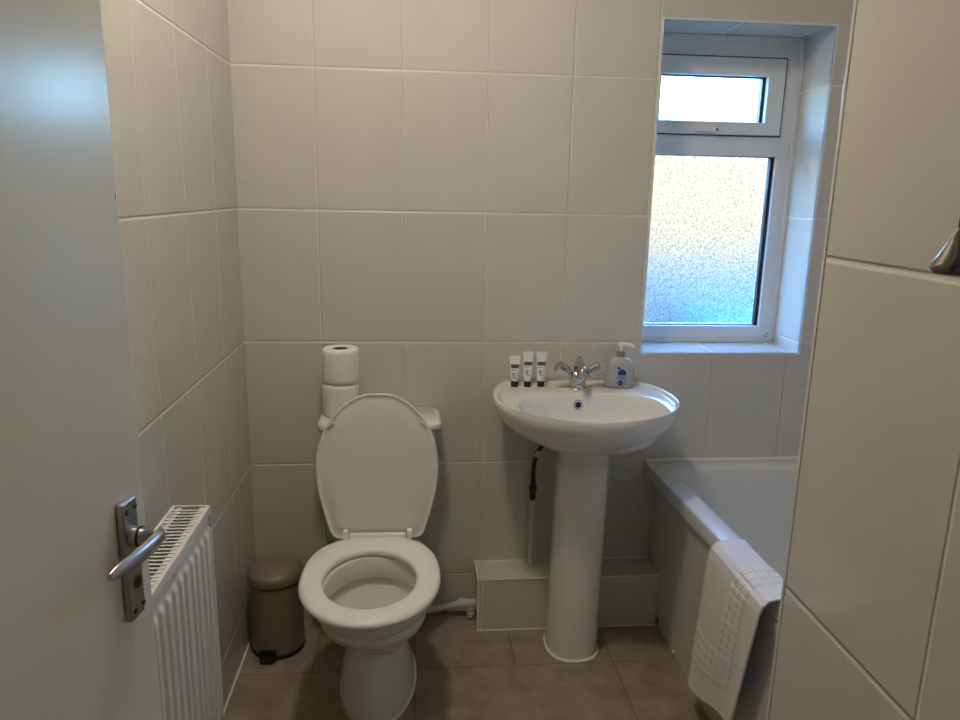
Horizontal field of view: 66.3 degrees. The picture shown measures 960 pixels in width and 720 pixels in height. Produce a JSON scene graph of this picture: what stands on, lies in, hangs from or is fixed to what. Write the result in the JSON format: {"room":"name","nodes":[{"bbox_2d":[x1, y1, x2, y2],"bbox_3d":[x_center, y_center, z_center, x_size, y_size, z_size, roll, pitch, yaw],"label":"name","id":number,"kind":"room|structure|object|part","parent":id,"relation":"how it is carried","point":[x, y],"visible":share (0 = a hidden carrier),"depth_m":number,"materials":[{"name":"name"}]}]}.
{"room":"bathroom","nodes":[
{"label":"bathroom","id":0,"kind":"room"},
{"bbox_2d":[100,0,255,710],"bbox_3d":[-0.680,-0.112,1.208,0.100,2.450,2.513,0,13,-5],"label":"wall","id":1,"kind":"structure","parent":0,"point":[167,62],"depth_m":1.67,"materials":[{"name":"tile"}]},
{"bbox_2d":[149,505,223,719],"bbox_3d":[-0.582,0.596,1.295,0.111,0.514,0.493,0,13,-5],"label":"radiator","id":2,"kind":"object","parent":1,"relation":"attached to","point":[182,569],"visible":0.5,"depth_m":1.35,"materials":[{"name":"white metal"}]},
{"bbox_3d":[-0.591,0.598,1.294,0.020,0.510,0.486,0,13,-5],"label":"panel","id":3,"kind":"part","parent":2,"relation":"part of","materials":[{"name":"white metal"}]},
{"bbox_2d":[149,505,210,603],"bbox_3d":[-0.559,0.353,1.241,0.075,0.016,0.490,0,13,-5],"label":"grille","id":4,"kind":"object","parent":2,"relation":"attached to","point":[182,524],"depth_m":1.34,"materials":[{"name":"white metal"}]},
{"bbox_3d":[-0.585,0.541,1.534,0.070,0.496,0.003,0,13,-5],"label":"panel","id":5,"kind":"part","parent":2,"relation":"part of","materials":[{"name":"white metal"}]},
{"bbox_2d":[224,635,251,713],"bbox_3d":[-0.646,1.097,1.410,0.004,0.004,2.163,0,13,-5],"label":"trim","id":6,"kind":"structure","parent":1,"relation":"attached to","point":[251,635],"depth_m":2.15,"materials":[{"name":"white"}]},
{"bbox_2d":[224,610,709,719],"bbox_3d":[0.233,1.293,0.771,2.600,0.060,3.683,0,13,-5],"label":"floor","id":7,"kind":"structure","parent":0,"point":[464,672],"depth_m":2.16,"materials":[{"name":"tile"}]},
{"bbox_2d":[247,554,304,661],"bbox_3d":[-0.628,0.760,2.268,0.168,0.282,0.188,0,13,-5],"label":"pedal bin","id":8,"kind":"object","parent":7,"relation":"on","point":[276,608],"visible":0.95,"depth_m":2.22,"materials":[{"name":"brown metal"}]},
{"bbox_3d":[-0.627,0.644,2.252,0.168,0.048,0.168,0,13,-5],"label":"lid","id":9,"kind":"part","parent":8,"relation":"part of","materials":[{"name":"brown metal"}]},
{"bbox_2d":[298,393,441,719],"bbox_3d":[-0.291,0.536,2.049,0.383,0.831,0.738,0,13,-5],"label":"toilet","id":10,"kind":"object","parent":7,"relation":"on","point":[370,590],"visible":1,"depth_m":2.08,"materials":[{"name":"white ceramic"}]},
{"bbox_2d":[322,382,358,417],"bbox_3d":[-0.422,0.114,2.228,0.113,0.104,0.112,0,13,-5],"label":"toilet roll","id":11,"kind":"object","parent":10,"relation":"on","point":[334,397],"visible":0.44,"depth_m":2.18,"materials":[{"name":"white paper"}]},
{"bbox_2d":[322,344,359,384],"bbox_3d":[-0.418,0.013,2.204,0.112,0.104,0.112,0,13,-5],"label":"toilet roll","id":12,"kind":"object","parent":11,"relation":"on","point":[340,362],"visible":1,"depth_m":2.16,"materials":[{"name":"white paper"}]},
{"bbox_3d":[-0.284,0.566,1.910,0.364,0.024,0.448,0,13,-5],"label":"seat","id":13,"kind":"part","parent":10,"relation":"part of","materials":[{"name":"white plastic"}]},
{"bbox_3d":[-0.297,0.307,2.128,0.353,0.420,0.078,0,13,-5],"label":"lid","id":14,"kind":"part","parent":10,"relation":"part of","materials":[{"name":"white plastic"}]},
{"bbox_3d":[-0.303,0.181,2.246,0.369,0.028,0.183,0,13,-5],"label":"cistern lid","id":15,"kind":"part","parent":10,"relation":"part of","materials":[{"name":"white ceramic"}]},
{"bbox_2d":[474,557,658,630],"bbox_3d":[0.283,0.783,2.469,0.598,0.186,0.126,0,13,-5],"label":"pipe boxing","id":16,"kind":"object","parent":7,"relation":"on","point":[509,594],"visible":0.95,"depth_m":2.42,"materials":[{"name":"tile"}]},
{"bbox_2d":[313,598,475,618],"bbox_3d":[-0.283,0.832,2.449,0.538,0.061,0.039,0,13,-5],"label":"pipe","id":17,"kind":"object","parent":16,"relation":"attached to","point":[469,604],"visible":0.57,"depth_m":2.46,"materials":[{"name":"grey plastic"}]},
{"bbox_3d":[-0.009,0.788,2.451,0.008,0.172,0.113,0,13,-5],"label":"panel","id":18,"kind":"part","parent":16,"relation":"part of","materials":[{"name":"tile"}]},
{"bbox_2d":[528,445,543,565],"bbox_3d":[0.208,0.454,2.389,0.106,0.487,0.025,7,14,24],"label":"pipe","id":19,"kind":"object","parent":16,"relation":"attached to","point":[532,487],"visible":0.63,"depth_m":2.40,"materials":[{"name":"grey plastic"}]},
{"bbox_3d":[0.286,0.699,2.457,0.596,0.011,0.113,0,13,-5],"label":"panel","id":20,"kind":"part","parent":16,"relation":"part of","materials":[{"name":"tile"}]},
{"bbox_2d":[493,356,679,661],"bbox_3d":[0.306,0.467,2.219,0.544,0.912,0.465,0,13,-5],"label":"basin","id":21,"kind":"object","parent":7,"relation":"on","point":[586,422],"visible":0.98,"depth_m":2.20,"materials":[{"name":"white ceramic"}]},
{"bbox_2d":[510,356,520,386],"bbox_3d":[0.108,0.034,2.286,0.028,0.098,0.024,10,15,33],"label":"toiletry tube","id":22,"kind":"object","parent":21,"relation":"on","point":[514,360],"visible":1,"depth_m":2.28,"materials":[{"name":"white plastic"}]},
{"bbox_2d":[523,352,533,386],"bbox_3d":[0.149,0.028,2.288,0.028,0.111,0.024,10,15,33],"label":"toiletry tube","id":23,"kind":"object","parent":21,"relation":"on","point":[527,356],"visible":1,"depth_m":2.28,"materials":[{"name":"white plastic"}]},
{"bbox_2d":[536,352,547,386],"bbox_3d":[0.191,0.028,2.291,0.028,0.111,0.024,10,15,33],"label":"toiletry tube","id":24,"kind":"object","parent":21,"relation":"on","point":[541,356],"visible":1,"depth_m":2.28,"materials":[{"name":"white plastic"}]},
{"bbox_2d":[554,356,602,389],"bbox_3d":[0.307,0.047,2.244,0.153,0.102,0.136,0,13,-5],"label":"mixer tap","id":25,"kind":"object","parent":21,"relation":"on","point":[577,376],"depth_m":2.26,"materials":[{"name":"silver metal"}]},
{"bbox_2d":[604,342,634,387],"bbox_3d":[0.440,0.015,2.300,0.092,0.143,0.057,0,13,-5],"label":"soap bottle","id":26,"kind":"object","parent":21,"relation":"on","point":[619,373],"visible":1,"depth_m":2.29,"materials":[{"name":"grey plastic"}]},
{"bbox_2d":[644,456,797,719],"bbox_3d":[0.973,0.757,1.831,0.733,0.546,1.473,0,13,-5],"label":"bathtub","id":27,"kind":"object","parent":7,"relation":"on","point":[698,503],"visible":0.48,"depth_m":2.36,"materials":[{"name":"white plastic"}]},
{"bbox_2d":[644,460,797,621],"bbox_3d":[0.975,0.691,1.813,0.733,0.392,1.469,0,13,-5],"label":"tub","id":28,"kind":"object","parent":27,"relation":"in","point":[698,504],"depth_m":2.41,"materials":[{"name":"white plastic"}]},
{"bbox_2d":[688,539,782,719],"bbox_3d":[0.649,0.707,1.827,0.140,0.472,0.364,0,13,-5],"label":"bath mat","id":29,"kind":"object","parent":27,"relation":"hanging from","point":[738,583],"visible":0.86,"depth_m":1.78,"materials":[{"name":"white fabric"}]},
{"bbox_2d":[227,0,853,614],"bbox_3d":[0.280,-0.363,2.399,2.021,2.450,0.247,0,13,-5],"label":"wall","id":30,"kind":"structure","parent":0,"point":[445,192],"depth_m":2.24,"materials":[{"name":"tile"}]},
{"bbox_2d":[642,33,806,341],"bbox_3d":[0.753,-0.554,2.470,0.575,0.998,0.094,0,13,-5],"label":"window","id":31,"kind":"structure","parent":30,"relation":"in","point":[721,189],"depth_m":2.49,"materials":[{"name":"white plastic"}]},
{"bbox_3d":[0.744,-0.405,2.522,0.478,0.579,0.004,0,13,-5],"label":"obscure pane","id":32,"kind":"part","parent":31,"relation":"part of","materials":[{"name":"white glass"}]},
{"bbox_3d":[0.740,-0.748,2.388,0.085,0.021,0.020,0,13,-5],"label":"handle","id":33,"kind":"part","parent":31,"relation":"part of","materials":[{"name":"white plastic"}]},
{"bbox_3d":[0.754,-0.862,2.409,0.470,0.239,0.068,0,13,-5],"label":"sash","id":34,"kind":"part","parent":31,"relation":"part of","materials":[{"name":"white plastic"}]},
{"bbox_2d":[639,17,838,354],"bbox_3d":[0.793,-0.511,2.284,0.540,1.010,0.006,0,13,-5],"label":"trim","id":35,"kind":"structure","parent":30,"relation":"attached to","point":[664,18],"depth_m":2.27,"materials":[{"name":"white plastic"}]},
{"bbox_2d":[769,0,959,719],"bbox_3d":[0.931,0.069,0.554,1.048,2.450,0.685,0,13,-5],"label":"wall partition","id":36,"kind":"structure","parent":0,"point":[870,628],"depth_m":0.71,"materials":[{"name":"tile"}]},
{"bbox_2d":[766,0,857,719],"bbox_3d":[0.381,-0.007,0.838,0.005,2.450,0.006,0,13,-5],"label":"trim","id":37,"kind":"structure","parent":36,"relation":"attached to","point":[855,1],"depth_m":0.83,"materials":[{"name":"grey plastic"}]},
{"bbox_3d":[0.283,-1.155,0.216,2.600,0.060,3.683,0,13,-5],"label":"ceiling","id":38,"kind":"structure","parent":0,"visible":0},
{"bbox_2d":[929,218,959,276],"bbox_3d":[0.339,-0.596,0.386,0.080,1.103,0.080,0,13,-5],"label":"pull cord","id":39,"kind":"object","parent":38,"relation":"hanging from","point":[947,262],"visible":1,"depth_m":0.50,"materials":[{"name":"silver metal"}]},
{"bbox_3d":[0.480,0.156,0.130,2.021,2.450,0.100,0,13,-5],"label":"wall","id":40,"kind":"structure","parent":0,"visible":0},
{"bbox_2d":[0,0,165,719],"bbox_3d":[-0.417,0.283,0.524,0.084,1.977,0.749,2,13,2],"label":"door","id":41,"kind":"structure","parent":40,"relation":"in","point":[78,641],"depth_m":0.71,"materials":[{"name":"white paint"}]},
{"bbox_3d":[-0.401,0.228,0.844,0.010,0.146,0.032,2,13,2],"label":"handle plate","id":42,"kind":"part","parent":41,"relation":"part of","materials":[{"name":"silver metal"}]},
{"bbox_3d":[-0.380,0.211,0.802,0.034,0.025,0.117,2,13,2],"label":"lever","id":43,"kind":"part","parent":41,"relation":"part of","materials":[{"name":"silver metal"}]}
]}

